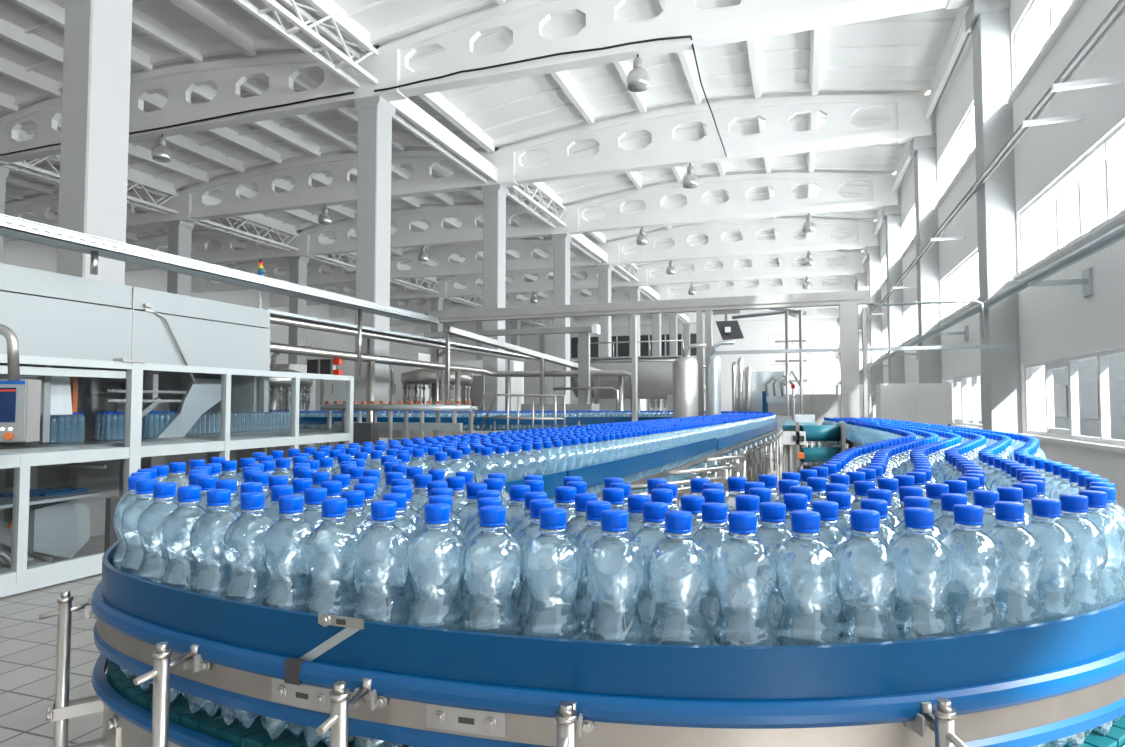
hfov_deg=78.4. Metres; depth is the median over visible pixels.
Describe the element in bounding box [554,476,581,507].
water bottle
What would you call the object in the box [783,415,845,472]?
conveyor
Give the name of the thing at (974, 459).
water bottle
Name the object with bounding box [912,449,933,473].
water bottle
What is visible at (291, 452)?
water bottle
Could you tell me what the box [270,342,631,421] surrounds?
pipe
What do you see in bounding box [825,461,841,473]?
water bottle
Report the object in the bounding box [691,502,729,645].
water bottle
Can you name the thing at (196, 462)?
water bottle
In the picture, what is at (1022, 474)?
water bottle
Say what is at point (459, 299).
girder
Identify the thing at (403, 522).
water bottle
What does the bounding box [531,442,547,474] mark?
water bottle
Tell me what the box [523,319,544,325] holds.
girder
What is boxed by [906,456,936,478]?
water bottle
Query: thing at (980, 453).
water bottle
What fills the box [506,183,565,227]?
girder
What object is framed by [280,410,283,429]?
water bottle
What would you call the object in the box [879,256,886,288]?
window
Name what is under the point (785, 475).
water bottle
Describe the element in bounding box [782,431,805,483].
box
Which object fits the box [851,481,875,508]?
water bottle
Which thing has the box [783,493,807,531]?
water bottle
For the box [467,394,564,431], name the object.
stair handrail
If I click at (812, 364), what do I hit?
window
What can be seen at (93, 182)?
column
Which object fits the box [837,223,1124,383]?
pipe
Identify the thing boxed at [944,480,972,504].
water bottle
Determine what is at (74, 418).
bottle
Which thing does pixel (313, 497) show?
water bottle
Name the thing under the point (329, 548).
water bottle
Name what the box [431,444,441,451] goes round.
water bottle
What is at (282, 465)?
water bottle
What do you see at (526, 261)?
roof beam
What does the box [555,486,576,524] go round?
water bottle
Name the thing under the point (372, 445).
water bottle
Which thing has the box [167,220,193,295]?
column
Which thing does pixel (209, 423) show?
water bottle
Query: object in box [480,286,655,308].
roof beam
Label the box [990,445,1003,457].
water bottle
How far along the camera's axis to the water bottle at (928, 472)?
1.25 m
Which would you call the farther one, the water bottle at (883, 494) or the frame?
the frame
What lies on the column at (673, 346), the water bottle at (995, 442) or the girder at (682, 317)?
the girder at (682, 317)
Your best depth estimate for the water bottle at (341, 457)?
1.62 m
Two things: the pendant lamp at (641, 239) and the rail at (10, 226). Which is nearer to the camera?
the rail at (10, 226)
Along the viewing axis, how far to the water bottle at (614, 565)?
0.74 m
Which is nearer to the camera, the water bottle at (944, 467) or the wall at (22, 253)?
the water bottle at (944, 467)
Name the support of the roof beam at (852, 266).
on the column at (634, 291)
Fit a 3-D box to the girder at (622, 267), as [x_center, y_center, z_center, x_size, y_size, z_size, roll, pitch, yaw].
[2.896,-5.347,34.174,0.520,0.700,5.600,-1,-3,19]
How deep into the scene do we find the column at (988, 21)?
10.46 m
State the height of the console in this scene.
0.905 m
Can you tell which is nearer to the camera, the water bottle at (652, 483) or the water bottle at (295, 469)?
the water bottle at (652, 483)
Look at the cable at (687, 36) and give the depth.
12.86 m
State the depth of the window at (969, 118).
14.33 m
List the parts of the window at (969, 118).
sill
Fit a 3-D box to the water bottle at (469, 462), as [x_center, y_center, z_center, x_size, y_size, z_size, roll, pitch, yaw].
[-0.271,0.354,1.913,0.070,0.300,0.070,1,-3,-14]
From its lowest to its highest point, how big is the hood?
1.290 m
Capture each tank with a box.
[570,340,689,410]
[673,343,705,417]
[707,340,734,414]
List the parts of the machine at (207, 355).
frame post, frame rail, frame rail, panel, cable chain, frame post, pusher arm, bed rail, frame rail, frame rail, carriage plate, frame post, frame post, frame post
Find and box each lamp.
[151,134,171,162]
[318,204,331,224]
[333,358,341,364]
[333,370,341,374]
[418,246,427,261]
[530,293,537,302]
[626,54,649,91]
[636,227,647,244]
[666,260,675,274]
[682,163,697,188]
[688,284,695,294]
[802,213,815,231]
[802,276,811,288]
[804,251,814,265]
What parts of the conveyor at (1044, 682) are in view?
bracket post, clamp rod, bracket post, clamp rod, joint plate, bracket post, clamp rod, joint plate, clamp rod, bracket post, rail post, rail post, bracket post, clamp rod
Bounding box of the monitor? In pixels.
[713,310,743,339]
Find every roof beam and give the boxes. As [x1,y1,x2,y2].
[0,52,368,165]
[4,191,172,241]
[125,231,293,271]
[173,151,490,221]
[193,258,355,292]
[270,279,434,306]
[294,205,559,256]
[330,296,479,317]
[367,0,970,101]
[390,240,603,279]
[390,304,513,325]
[416,320,542,333]
[435,266,633,297]
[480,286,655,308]
[491,95,931,186]
[518,313,672,320]
[543,313,686,327]
[560,173,897,234]
[604,219,877,264]
[634,250,863,286]
[656,275,854,299]
[673,306,838,313]
[686,307,838,323]
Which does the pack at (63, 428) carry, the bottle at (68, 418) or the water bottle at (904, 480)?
the bottle at (68, 418)
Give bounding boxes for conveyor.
[39,439,1124,746]
[299,417,673,437]
[322,421,782,506]
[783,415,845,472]
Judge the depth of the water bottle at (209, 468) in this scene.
1.31 m
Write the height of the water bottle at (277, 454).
0.300 m
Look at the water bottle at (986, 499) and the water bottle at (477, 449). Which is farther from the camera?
the water bottle at (477, 449)
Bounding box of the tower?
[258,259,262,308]
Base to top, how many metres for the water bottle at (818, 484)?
0.300 m
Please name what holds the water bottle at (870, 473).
on the conveyor at (1044, 682)
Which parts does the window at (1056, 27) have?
frame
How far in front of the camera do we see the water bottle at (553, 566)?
0.76 m
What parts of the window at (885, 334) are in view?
frame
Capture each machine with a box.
[0,263,353,597]
[215,346,323,473]
[390,350,484,439]
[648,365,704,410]
[762,371,799,474]
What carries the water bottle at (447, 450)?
on the conveyor at (1044, 682)
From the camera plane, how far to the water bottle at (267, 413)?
9.82 m
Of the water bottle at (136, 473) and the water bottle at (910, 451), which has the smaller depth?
the water bottle at (136, 473)
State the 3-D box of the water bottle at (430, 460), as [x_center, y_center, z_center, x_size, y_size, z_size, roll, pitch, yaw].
[-0.356,0.353,1.891,0.070,0.300,0.070,2,-3,-37]
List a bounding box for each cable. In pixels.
[0,143,60,155]
[129,92,353,134]
[374,35,690,91]
[690,36,726,156]
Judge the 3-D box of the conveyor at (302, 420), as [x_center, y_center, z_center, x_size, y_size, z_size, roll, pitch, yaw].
[-0.732,1.430,11.740,7.786,1.380,1.457,0,-3,6]
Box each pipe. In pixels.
[270,315,525,421]
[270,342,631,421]
[553,359,696,410]
[732,361,736,410]
[737,357,743,410]
[745,366,751,481]
[837,0,1124,357]
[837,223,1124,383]
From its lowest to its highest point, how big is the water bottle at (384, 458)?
0.300 m
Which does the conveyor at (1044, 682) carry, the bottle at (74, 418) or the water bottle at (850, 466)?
the water bottle at (850, 466)
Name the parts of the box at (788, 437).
leg, leg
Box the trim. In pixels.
[852,18,967,284]
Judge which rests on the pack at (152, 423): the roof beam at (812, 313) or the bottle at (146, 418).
the bottle at (146, 418)
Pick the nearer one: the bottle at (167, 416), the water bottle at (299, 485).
the water bottle at (299, 485)
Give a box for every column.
[0,166,8,262]
[57,0,132,536]
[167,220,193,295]
[288,256,308,364]
[354,96,395,448]
[430,297,443,389]
[476,321,482,359]
[481,184,507,412]
[510,320,520,352]
[540,334,546,403]
[552,233,571,403]
[597,264,612,356]
[628,286,640,355]
[652,314,661,410]
[668,314,677,355]
[682,323,690,355]
[882,204,904,383]
[910,134,941,382]
[965,0,1021,433]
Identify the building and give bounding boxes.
[980,353,1124,439]
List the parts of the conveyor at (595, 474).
slat chain, rail post, steel rail, rail post, rail post, rail post, rail post, frame, rail post, rail post, rail post, rail post, rail post, rail post, rail post, rail post, rail post, rail post, rail post, rail post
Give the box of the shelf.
[0,487,103,508]
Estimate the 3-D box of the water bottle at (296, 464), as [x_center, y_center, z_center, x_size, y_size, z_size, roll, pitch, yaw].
[-0.526,0.331,1.386,0.070,0.300,0.070,-2,-3,32]
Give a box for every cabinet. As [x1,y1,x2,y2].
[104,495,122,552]
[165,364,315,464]
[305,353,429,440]
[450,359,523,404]
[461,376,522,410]
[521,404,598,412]
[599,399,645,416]
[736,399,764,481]
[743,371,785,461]
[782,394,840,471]
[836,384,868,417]
[875,383,952,425]
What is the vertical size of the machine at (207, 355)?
2.790 m
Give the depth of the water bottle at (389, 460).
1.48 m
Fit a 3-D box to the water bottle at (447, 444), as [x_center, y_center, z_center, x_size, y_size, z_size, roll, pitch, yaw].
[-0.341,0.362,2.084,0.070,0.300,0.070,-1,-3,20]
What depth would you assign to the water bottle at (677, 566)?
0.73 m
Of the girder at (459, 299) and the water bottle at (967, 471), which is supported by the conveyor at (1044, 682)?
the water bottle at (967, 471)
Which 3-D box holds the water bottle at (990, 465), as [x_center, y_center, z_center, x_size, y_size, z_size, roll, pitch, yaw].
[0.987,0.339,1.569,0.070,0.300,0.070,-1,-3,12]
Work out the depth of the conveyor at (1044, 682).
0.75 m
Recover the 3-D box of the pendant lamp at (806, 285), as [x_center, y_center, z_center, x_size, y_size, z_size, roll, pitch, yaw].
[12.099,-4.512,34.141,0.430,0.610,0.427,-1,-3,19]
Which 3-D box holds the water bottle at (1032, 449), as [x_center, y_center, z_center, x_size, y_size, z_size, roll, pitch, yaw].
[1.289,0.354,1.909,0.070,0.300,0.070,1,-3,-24]
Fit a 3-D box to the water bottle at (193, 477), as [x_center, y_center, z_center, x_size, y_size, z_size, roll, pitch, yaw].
[-0.626,0.322,1.183,0.070,0.300,0.070,-1,-3,21]
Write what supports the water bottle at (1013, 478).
on the conveyor at (1044, 682)
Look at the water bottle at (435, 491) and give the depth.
0.96 m
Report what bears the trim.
attached to the wall at (1056, 322)
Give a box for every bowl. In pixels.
[269,369,312,386]
[401,368,472,384]
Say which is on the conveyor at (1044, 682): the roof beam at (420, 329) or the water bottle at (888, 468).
the water bottle at (888, 468)
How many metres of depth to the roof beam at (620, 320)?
55.80 m
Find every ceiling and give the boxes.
[0,0,968,300]
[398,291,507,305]
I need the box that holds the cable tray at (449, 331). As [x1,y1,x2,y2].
[443,327,598,404]
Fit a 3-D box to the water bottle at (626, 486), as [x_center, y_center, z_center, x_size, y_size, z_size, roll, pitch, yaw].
[0.087,0.315,1.034,0.070,0.300,0.070,-1,-3,16]
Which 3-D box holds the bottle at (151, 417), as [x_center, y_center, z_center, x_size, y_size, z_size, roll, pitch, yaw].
[-4.542,0.570,7.621,0.067,0.300,0.067,-1,-3,19]
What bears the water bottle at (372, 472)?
on the conveyor at (1044, 682)
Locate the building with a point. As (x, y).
(1088, 386)
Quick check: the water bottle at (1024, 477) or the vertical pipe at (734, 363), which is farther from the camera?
the vertical pipe at (734, 363)
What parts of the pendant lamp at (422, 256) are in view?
lamp shade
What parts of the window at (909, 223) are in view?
sill, frame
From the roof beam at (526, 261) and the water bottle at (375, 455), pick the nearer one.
the water bottle at (375, 455)
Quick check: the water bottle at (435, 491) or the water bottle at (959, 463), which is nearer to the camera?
the water bottle at (435, 491)
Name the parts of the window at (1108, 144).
sill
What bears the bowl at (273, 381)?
on the machine at (275, 383)
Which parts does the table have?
leg, leg, leg, leg, leg, leg, leg, leg, leg, leg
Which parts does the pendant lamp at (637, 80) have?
lamp shade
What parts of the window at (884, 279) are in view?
sill, frame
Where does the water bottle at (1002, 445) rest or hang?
on the conveyor at (1044, 682)
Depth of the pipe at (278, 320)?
11.52 m
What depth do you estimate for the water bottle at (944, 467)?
1.68 m
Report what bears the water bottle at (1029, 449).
on the conveyor at (1044, 682)
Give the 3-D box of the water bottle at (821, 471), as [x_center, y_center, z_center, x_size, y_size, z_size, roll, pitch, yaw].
[0.488,0.327,1.304,0.070,0.300,0.070,2,-3,-38]
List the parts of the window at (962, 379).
sill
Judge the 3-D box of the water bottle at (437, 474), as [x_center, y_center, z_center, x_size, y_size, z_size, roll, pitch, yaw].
[-0.229,0.325,1.249,0.070,0.300,0.070,1,-3,-20]
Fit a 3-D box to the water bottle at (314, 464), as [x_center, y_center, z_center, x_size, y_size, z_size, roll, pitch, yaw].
[-0.531,0.334,1.456,0.070,0.300,0.070,1,-3,-29]
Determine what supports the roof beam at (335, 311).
on the column at (479, 324)
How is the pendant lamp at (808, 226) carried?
hanging from the roof beam at (880, 194)
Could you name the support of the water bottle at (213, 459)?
on the conveyor at (1044, 682)
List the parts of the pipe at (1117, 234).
bracket plate, bracket plate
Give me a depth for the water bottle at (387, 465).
1.40 m
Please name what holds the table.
on the floor
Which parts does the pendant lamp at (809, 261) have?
lamp shade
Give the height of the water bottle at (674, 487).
0.300 m
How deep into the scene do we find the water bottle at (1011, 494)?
0.97 m
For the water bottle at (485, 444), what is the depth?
2.13 m
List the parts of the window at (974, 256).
sill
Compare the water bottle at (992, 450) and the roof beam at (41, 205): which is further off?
the roof beam at (41, 205)
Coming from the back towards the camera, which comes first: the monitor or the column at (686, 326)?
the column at (686, 326)
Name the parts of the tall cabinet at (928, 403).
door, door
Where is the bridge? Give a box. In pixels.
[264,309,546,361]
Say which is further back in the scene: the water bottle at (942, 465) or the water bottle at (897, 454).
the water bottle at (897, 454)
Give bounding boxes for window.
[570,332,696,359]
[768,331,837,347]
[769,363,838,393]
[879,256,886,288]
[880,328,887,356]
[899,206,915,258]
[901,305,917,344]
[934,104,974,208]
[937,250,978,323]
[944,372,982,429]
[1007,0,1084,101]
[1012,122,1124,279]
[1017,347,1124,452]
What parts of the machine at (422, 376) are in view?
frame post, frame post, frame post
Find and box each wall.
[3,240,427,398]
[428,307,838,412]
[837,317,840,384]
[855,0,1124,509]
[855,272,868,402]
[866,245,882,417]
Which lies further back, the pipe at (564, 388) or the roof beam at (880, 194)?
the roof beam at (880, 194)
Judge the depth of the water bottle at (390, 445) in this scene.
2.05 m
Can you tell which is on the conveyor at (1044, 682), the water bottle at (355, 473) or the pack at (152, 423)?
the water bottle at (355, 473)
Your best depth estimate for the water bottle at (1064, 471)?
1.29 m
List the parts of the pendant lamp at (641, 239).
lamp shade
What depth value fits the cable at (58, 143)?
17.28 m
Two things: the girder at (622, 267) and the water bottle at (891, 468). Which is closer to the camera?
the water bottle at (891, 468)
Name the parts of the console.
plate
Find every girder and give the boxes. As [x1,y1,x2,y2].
[2,139,178,214]
[191,203,298,251]
[233,0,377,87]
[309,242,355,270]
[390,98,496,182]
[390,268,438,293]
[446,287,482,306]
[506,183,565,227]
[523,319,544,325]
[570,233,607,262]
[612,263,638,281]
[640,286,658,300]
[677,314,688,322]
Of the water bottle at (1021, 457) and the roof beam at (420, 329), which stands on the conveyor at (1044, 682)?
the water bottle at (1021, 457)
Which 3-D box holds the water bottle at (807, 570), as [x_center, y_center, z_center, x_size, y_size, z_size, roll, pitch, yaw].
[0.269,0.303,0.756,0.070,0.300,0.070,2,-4,-44]
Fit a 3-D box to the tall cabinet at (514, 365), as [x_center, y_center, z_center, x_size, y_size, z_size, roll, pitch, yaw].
[-2.997,1.139,26.904,2.800,3.300,1.030,-1,-3,19]
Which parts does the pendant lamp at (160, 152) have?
lamp shade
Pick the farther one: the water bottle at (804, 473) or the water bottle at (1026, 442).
the water bottle at (1026, 442)
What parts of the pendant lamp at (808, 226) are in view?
lamp shade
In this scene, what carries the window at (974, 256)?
in the wall at (1056, 322)
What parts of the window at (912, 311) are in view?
sill, frame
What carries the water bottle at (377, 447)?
on the conveyor at (1044, 682)
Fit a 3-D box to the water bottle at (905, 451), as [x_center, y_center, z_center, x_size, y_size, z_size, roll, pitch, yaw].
[1.008,0.360,2.040,0.070,0.300,0.070,2,-3,-32]
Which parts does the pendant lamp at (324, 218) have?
lamp shade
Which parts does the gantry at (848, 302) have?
slim post, post, post, post, slim post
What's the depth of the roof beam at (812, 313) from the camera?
51.79 m
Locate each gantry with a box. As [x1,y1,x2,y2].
[424,324,599,403]
[428,290,1015,471]
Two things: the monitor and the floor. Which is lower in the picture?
the floor
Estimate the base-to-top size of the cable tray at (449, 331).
3.010 m
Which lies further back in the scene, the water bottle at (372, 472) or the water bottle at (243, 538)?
the water bottle at (372, 472)
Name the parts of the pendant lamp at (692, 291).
lamp shade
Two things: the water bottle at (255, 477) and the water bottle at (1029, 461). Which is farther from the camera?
the water bottle at (1029, 461)
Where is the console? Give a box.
[0,324,40,441]
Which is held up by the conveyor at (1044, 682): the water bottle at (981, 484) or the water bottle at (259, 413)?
the water bottle at (981, 484)
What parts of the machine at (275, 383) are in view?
frame post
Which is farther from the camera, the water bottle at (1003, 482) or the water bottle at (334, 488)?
the water bottle at (1003, 482)
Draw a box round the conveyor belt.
[289,411,1045,504]
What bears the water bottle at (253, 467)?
on the conveyor at (1044, 682)
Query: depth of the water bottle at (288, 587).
0.87 m
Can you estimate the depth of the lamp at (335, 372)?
10.25 m
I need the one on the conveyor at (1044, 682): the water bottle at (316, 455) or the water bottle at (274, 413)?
the water bottle at (316, 455)
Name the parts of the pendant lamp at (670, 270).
lamp shade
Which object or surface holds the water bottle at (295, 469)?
on the conveyor at (1044, 682)
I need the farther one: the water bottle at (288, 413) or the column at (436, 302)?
the column at (436, 302)
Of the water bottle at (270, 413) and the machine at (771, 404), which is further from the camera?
the machine at (771, 404)
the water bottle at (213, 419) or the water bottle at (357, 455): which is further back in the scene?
the water bottle at (213, 419)
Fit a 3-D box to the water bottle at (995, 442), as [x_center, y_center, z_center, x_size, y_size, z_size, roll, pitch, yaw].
[1.373,0.365,2.153,0.070,0.300,0.070,1,-3,-29]
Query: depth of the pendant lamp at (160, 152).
16.06 m
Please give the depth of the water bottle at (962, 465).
1.36 m
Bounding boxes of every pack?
[39,412,84,443]
[95,412,124,440]
[141,411,174,438]
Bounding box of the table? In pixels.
[320,401,477,451]
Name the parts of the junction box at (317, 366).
box frame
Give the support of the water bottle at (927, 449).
on the conveyor at (1044, 682)
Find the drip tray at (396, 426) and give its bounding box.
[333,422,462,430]
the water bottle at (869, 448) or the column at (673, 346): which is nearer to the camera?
the water bottle at (869, 448)
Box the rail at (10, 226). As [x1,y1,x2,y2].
[0,213,439,376]
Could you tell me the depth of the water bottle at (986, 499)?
0.93 m
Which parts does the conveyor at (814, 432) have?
plate, plate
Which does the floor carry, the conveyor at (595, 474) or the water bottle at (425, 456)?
the conveyor at (595, 474)
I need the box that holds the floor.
[0,440,779,746]
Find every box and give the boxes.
[307,358,341,374]
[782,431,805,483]
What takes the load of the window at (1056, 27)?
in the wall at (1056, 322)
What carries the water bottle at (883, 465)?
on the conveyor at (1044, 682)
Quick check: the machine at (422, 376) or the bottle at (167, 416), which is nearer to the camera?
the bottle at (167, 416)
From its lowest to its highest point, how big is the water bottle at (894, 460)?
0.300 m
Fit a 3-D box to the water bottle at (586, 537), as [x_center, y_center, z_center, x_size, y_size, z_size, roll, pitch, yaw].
[0.044,0.307,0.835,0.070,0.300,0.070,0,-3,-7]
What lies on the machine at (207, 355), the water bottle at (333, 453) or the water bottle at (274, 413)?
the water bottle at (274, 413)
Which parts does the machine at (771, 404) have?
leg, leg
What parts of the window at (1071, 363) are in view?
sill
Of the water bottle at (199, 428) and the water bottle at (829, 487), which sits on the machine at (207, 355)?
the water bottle at (199, 428)
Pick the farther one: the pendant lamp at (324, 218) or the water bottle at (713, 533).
the pendant lamp at (324, 218)
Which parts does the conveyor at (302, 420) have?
frame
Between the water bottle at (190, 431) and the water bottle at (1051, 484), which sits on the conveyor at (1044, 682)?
the water bottle at (1051, 484)
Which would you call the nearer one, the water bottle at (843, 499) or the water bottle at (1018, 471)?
the water bottle at (843, 499)
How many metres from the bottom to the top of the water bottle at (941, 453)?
0.300 m
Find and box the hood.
[0,263,270,411]
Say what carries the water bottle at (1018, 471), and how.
on the conveyor at (1044, 682)
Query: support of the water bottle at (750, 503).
on the conveyor at (1044, 682)
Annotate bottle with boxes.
[49,415,57,443]
[56,415,64,443]
[64,415,71,442]
[71,412,77,442]
[77,412,84,442]
[95,412,100,440]
[99,412,105,440]
[104,412,111,440]
[111,412,117,440]
[112,476,149,569]
[118,412,123,440]
[118,472,150,502]
[119,479,158,679]
[135,482,177,690]
[137,468,156,478]
[141,417,143,438]
[143,414,148,438]
[148,411,154,438]
[150,465,177,501]
[154,411,159,438]
[159,411,164,430]
[161,486,206,703]
[165,411,170,425]
[167,462,188,487]
[177,469,207,501]
[185,459,204,477]
[187,426,192,434]
[188,489,238,716]
[189,473,208,485]
[192,421,197,434]
[194,466,211,475]
[197,415,201,434]
[197,476,217,508]
[202,412,206,433]
[204,463,220,479]
[206,479,239,509]
[207,411,211,433]
[210,457,225,474]
[211,412,215,433]
[216,412,220,433]
[220,460,242,485]
[221,492,274,727]
[230,412,233,432]
[231,482,268,515]
[233,412,237,432]
[235,470,261,499]
[236,466,259,492]
[237,412,241,432]
[237,458,254,477]
[241,412,245,431]
[246,412,249,431]
[247,464,263,472]
[250,412,253,431]
[251,473,269,496]
[252,452,265,463]
[254,412,257,431]
[257,412,261,430]
[258,456,275,471]
[259,461,274,475]
[260,495,314,739]
[261,412,265,430]
[264,485,292,521]
[265,412,268,430]
[265,475,288,507]
[269,410,272,430]
[270,450,289,470]
[273,410,276,430]
[274,458,292,482]
[276,410,279,430]
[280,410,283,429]
[283,410,286,429]
[287,410,290,429]
[287,449,299,469]
[288,463,309,484]
[289,466,309,484]
[290,453,308,470]
[290,456,306,472]
[292,478,311,510]
[298,469,314,477]
[302,488,326,527]
[304,447,315,459]
[304,460,319,471]
[304,498,358,746]
[311,471,329,487]
[312,451,324,469]
[318,448,329,456]
[319,457,336,480]
[321,481,341,497]
[329,449,340,469]
[331,474,350,497]
[333,447,344,453]
[333,454,350,473]
[335,444,345,448]
[340,461,355,473]
[340,464,356,473]
[341,490,371,596]
[345,448,356,458]
[347,467,364,489]
[348,445,359,451]
[350,459,364,467]
[353,501,410,746]
[354,452,371,469]
[354,483,374,516]
[358,476,382,501]
[360,446,371,463]
[363,444,373,450]
[363,469,384,495]
[367,450,382,469]
[375,445,385,455]
[379,462,398,487]
[379,472,402,498]
[380,455,394,478]
[382,459,406,477]
[383,464,407,489]
[383,493,417,609]
[386,449,397,458]
[389,444,399,448]
[391,479,419,510]
[391,485,422,524]
[393,446,403,450]
[396,450,412,466]
[397,453,410,466]
[402,447,412,460]
[406,467,422,492]
[407,503,464,746]
[408,444,417,448]
[410,449,429,473]
[412,474,431,506]
[414,495,465,606]
[417,446,427,460]
[417,488,464,586]
[418,481,457,515]
[421,443,431,446]
[425,447,438,467]
[427,452,454,480]
[428,469,444,480]
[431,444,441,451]
[435,442,444,451]
[442,446,452,451]
[444,448,455,463]
[445,443,454,447]
[446,476,466,510]
[447,450,468,475]
[456,471,472,495]
[457,483,486,576]
[460,447,474,482]
[462,497,513,615]
[462,505,521,635]
[463,490,510,594]
[470,443,479,457]
[472,445,484,482]
[474,447,498,482]
[482,442,491,446]
[484,478,509,507]
[487,444,497,458]
[488,473,510,503]
[493,446,512,481]
[500,443,509,456]
[506,485,529,527]
[507,445,524,480]
[511,442,521,454]
[511,492,546,601]
[516,499,553,635]
[519,444,536,478]
[522,508,583,639]
[524,475,548,498]
[524,480,543,491]
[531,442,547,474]
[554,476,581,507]
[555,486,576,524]
[565,493,597,596]
[566,481,586,493]
[574,501,610,639]
[583,509,645,643]
[600,477,622,500]
[602,488,628,515]
[610,482,630,510]
[627,494,650,538]
[630,502,667,643]
[647,478,666,495]
[647,511,710,645]
[651,488,672,510]
[657,483,680,510]
[680,495,704,536]
[690,478,709,495]
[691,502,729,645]
[702,483,731,512]
[702,489,728,523]
[711,511,776,645]
[725,477,746,510]
[726,495,760,529]
[735,482,764,510]
[749,488,771,518]
[756,502,792,641]
[758,475,779,501]
[775,479,798,502]
[775,510,839,645]
[778,472,800,492]
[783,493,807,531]
[790,486,811,510]
[799,469,816,485]
[807,477,826,501]
[811,466,828,483]
[811,501,848,622]
[820,464,836,482]
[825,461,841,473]
[825,483,852,509]
[827,491,851,535]
[829,459,845,474]
[830,474,855,501]
[832,457,847,473]
[834,509,900,643]
[835,454,852,470]
[838,453,856,470]
[841,451,859,469]
[845,449,864,467]
[846,471,865,495]
[849,499,899,609]
[850,448,868,466]
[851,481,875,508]
[855,447,870,464]
[857,468,877,488]
[860,445,872,459]
[865,444,875,456]
[865,466,882,486]
[867,489,901,527]
[869,463,885,477]
[870,443,880,450]
[870,461,888,477]
[871,458,891,477]
[873,456,893,477]
[874,442,884,448]
[874,452,895,473]
[874,454,895,475]
[876,451,897,474]
[877,478,900,511]
[879,449,900,474]
[883,448,902,474]
[887,446,906,468]
[890,507,955,640]
[892,445,909,463]
[892,486,934,520]
[893,496,944,540]
[894,475,914,497]
[897,444,909,460]
[901,443,911,455]
[902,452,923,474]
[903,451,923,469]
[904,454,924,474]
[905,442,915,449]
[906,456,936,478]
[907,472,925,496]
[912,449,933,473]
[913,458,936,480]
[913,461,937,482]
[913,469,931,483]
[914,463,936,482]
[914,466,932,482]
[916,448,936,475]
[920,446,939,468]
[924,445,942,464]
[925,483,948,519]
[928,444,944,461]
[932,443,944,457]
[934,493,966,534]
[935,442,946,452]
[936,451,957,474]
[936,453,958,482]
[940,455,962,483]
[941,504,1004,634]
[943,457,966,483]
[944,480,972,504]
[948,459,971,479]
[949,448,961,454]
[952,447,964,456]
[953,461,974,479]
[955,446,974,462]
[958,477,979,504]
[959,444,977,463]
[961,464,986,486]
[962,443,978,460]
[963,467,990,490]
[963,473,984,489]
[964,442,978,456]
[965,470,987,489]
[973,490,998,532]
[978,449,993,462]
[978,452,992,467]
[980,454,995,470]
[984,448,996,455]
[984,456,1002,480]
[985,458,1009,488]
[985,501,1049,746]
[986,446,998,455]
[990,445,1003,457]
[990,461,1017,490]
[992,444,1010,460]
[994,443,1012,460]
[995,442,1013,460]
[995,463,1022,490]
[997,487,1032,525]
[1003,466,1028,486]
[1012,483,1036,514]
[1014,453,1028,461]
[1016,469,1035,482]
[1018,448,1030,454]
[1018,454,1033,465]
[1020,447,1033,455]
[1020,472,1050,498]
[1021,480,1045,497]
[1023,476,1049,498]
[1024,498,1084,746]
[1025,443,1042,458]
[1025,457,1040,469]
[1026,442,1043,458]
[1034,459,1050,476]
[1043,461,1061,483]
[1045,464,1070,495]
[1049,467,1079,499]
[1058,470,1089,514]
[1059,494,1112,736]
[1074,474,1099,494]
[1079,490,1124,723]
[1084,477,1115,502]
[1089,482,1124,514]
[1089,486,1124,585]
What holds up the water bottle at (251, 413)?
on the machine at (207, 355)
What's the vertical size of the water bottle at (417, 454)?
0.300 m
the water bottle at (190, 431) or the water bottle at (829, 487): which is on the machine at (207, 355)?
the water bottle at (190, 431)
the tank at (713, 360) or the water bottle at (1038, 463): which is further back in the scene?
the tank at (713, 360)
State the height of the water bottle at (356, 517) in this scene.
0.300 m
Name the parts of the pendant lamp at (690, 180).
lamp shade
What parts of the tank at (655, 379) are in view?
tank handrail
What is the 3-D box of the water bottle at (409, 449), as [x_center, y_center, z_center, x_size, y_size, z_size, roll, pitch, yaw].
[-0.427,0.353,1.894,0.070,0.300,0.070,-2,-3,41]
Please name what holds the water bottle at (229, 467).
on the conveyor at (1044, 682)
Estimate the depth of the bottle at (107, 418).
7.13 m
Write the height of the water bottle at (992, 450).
0.300 m
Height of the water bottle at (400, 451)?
0.300 m
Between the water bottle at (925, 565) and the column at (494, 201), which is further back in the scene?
the column at (494, 201)
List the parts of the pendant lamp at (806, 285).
lamp shade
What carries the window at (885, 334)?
in the wall at (1056, 322)
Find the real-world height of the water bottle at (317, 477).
0.300 m

